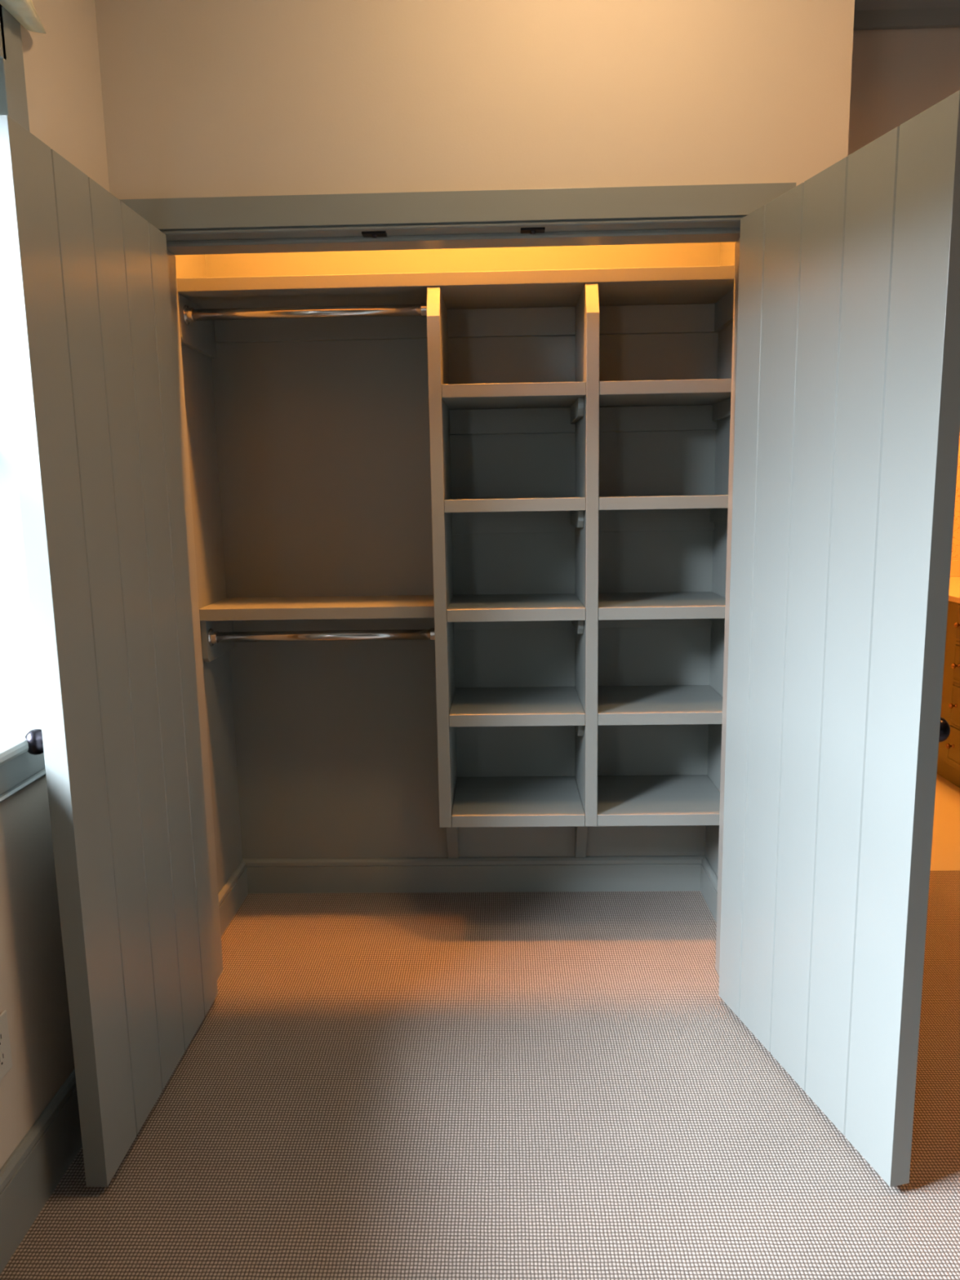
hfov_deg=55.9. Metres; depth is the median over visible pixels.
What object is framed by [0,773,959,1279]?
floor
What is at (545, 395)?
shelf
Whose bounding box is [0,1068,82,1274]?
baseboard
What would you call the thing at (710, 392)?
shelf
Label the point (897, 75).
wall
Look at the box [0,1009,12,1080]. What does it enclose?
electrical outlet
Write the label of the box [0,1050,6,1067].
receptacle
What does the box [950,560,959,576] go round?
backsplash
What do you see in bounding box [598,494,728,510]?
shelf
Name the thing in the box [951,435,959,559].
wall
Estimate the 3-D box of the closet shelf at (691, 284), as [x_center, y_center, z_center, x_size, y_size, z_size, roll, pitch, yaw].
[-0.061,-0.992,2.759,1.651,0.172,0.349,-1,9,1]
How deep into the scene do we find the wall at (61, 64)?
1.96 m
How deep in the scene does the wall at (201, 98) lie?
2.19 m
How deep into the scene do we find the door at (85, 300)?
1.88 m
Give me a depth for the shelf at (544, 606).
2.71 m
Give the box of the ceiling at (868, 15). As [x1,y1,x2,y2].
[853,0,959,30]
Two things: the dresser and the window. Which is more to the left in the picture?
the window
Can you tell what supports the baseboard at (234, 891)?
attached to the wall at (61, 64)
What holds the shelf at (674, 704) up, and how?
attached to the cubby unit
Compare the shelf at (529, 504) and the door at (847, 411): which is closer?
the door at (847, 411)
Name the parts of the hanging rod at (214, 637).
rod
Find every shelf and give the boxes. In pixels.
[177,265,734,358]
[199,595,434,662]
[441,381,586,409]
[444,497,585,512]
[446,593,585,622]
[448,686,585,727]
[451,776,585,827]
[597,684,722,725]
[597,774,719,826]
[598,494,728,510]
[598,591,725,620]
[599,378,731,406]
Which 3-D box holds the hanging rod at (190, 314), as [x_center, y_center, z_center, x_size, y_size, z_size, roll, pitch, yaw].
[-0.509,-0.966,2.667,0.720,0.058,0.058,-1,9,1]
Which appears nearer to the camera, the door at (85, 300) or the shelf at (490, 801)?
the door at (85, 300)
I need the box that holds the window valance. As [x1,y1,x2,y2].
[0,0,46,33]
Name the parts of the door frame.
casing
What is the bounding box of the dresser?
[937,600,959,787]
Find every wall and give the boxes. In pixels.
[0,0,242,1168]
[94,0,854,199]
[204,242,720,858]
[705,241,735,876]
[847,27,959,156]
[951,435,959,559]
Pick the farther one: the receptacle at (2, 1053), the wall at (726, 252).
the wall at (726, 252)
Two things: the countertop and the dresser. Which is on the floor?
the dresser
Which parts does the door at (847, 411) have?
knob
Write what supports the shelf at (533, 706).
attached to the cubby unit
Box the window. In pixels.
[0,4,45,803]
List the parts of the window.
casing, sill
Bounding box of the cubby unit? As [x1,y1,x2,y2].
[426,283,733,858]
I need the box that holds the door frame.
[119,182,795,980]
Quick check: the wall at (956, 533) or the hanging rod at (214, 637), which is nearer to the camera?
the hanging rod at (214, 637)
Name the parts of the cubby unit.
panel, panel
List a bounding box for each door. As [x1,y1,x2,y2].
[0,115,217,1186]
[718,89,959,1186]
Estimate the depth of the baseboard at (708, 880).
3.08 m
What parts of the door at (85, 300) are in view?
knob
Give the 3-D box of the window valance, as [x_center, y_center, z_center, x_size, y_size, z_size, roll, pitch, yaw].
[-0.897,-1.268,1.083,0.062,0.329,1.545,-1,9,1]
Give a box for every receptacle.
[0,1031,4,1046]
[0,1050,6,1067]
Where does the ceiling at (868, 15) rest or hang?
attached to the wall at (897, 75)
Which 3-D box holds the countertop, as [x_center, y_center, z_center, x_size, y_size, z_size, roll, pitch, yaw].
[2.485,-0.252,4.221,0.633,0.118,1.618,-1,9,1]
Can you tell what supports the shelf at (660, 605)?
attached to the cubby unit
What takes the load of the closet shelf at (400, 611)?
attached to the wall at (323, 446)
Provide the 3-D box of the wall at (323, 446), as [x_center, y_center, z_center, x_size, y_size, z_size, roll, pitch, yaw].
[-0.047,-0.492,3.077,1.752,2.800,0.115,-1,9,1]
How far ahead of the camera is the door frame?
2.23 m
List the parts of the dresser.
knob, knob, drawer, drawer, knob, drawer, knob, drawer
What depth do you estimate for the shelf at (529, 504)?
2.64 m
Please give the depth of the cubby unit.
2.82 m
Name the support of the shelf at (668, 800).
attached to the cubby unit
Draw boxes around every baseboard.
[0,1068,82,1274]
[217,860,248,936]
[242,855,705,893]
[700,857,717,922]
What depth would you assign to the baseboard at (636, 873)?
3.22 m
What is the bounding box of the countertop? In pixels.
[948,560,959,603]
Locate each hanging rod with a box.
[182,302,426,325]
[208,627,435,646]

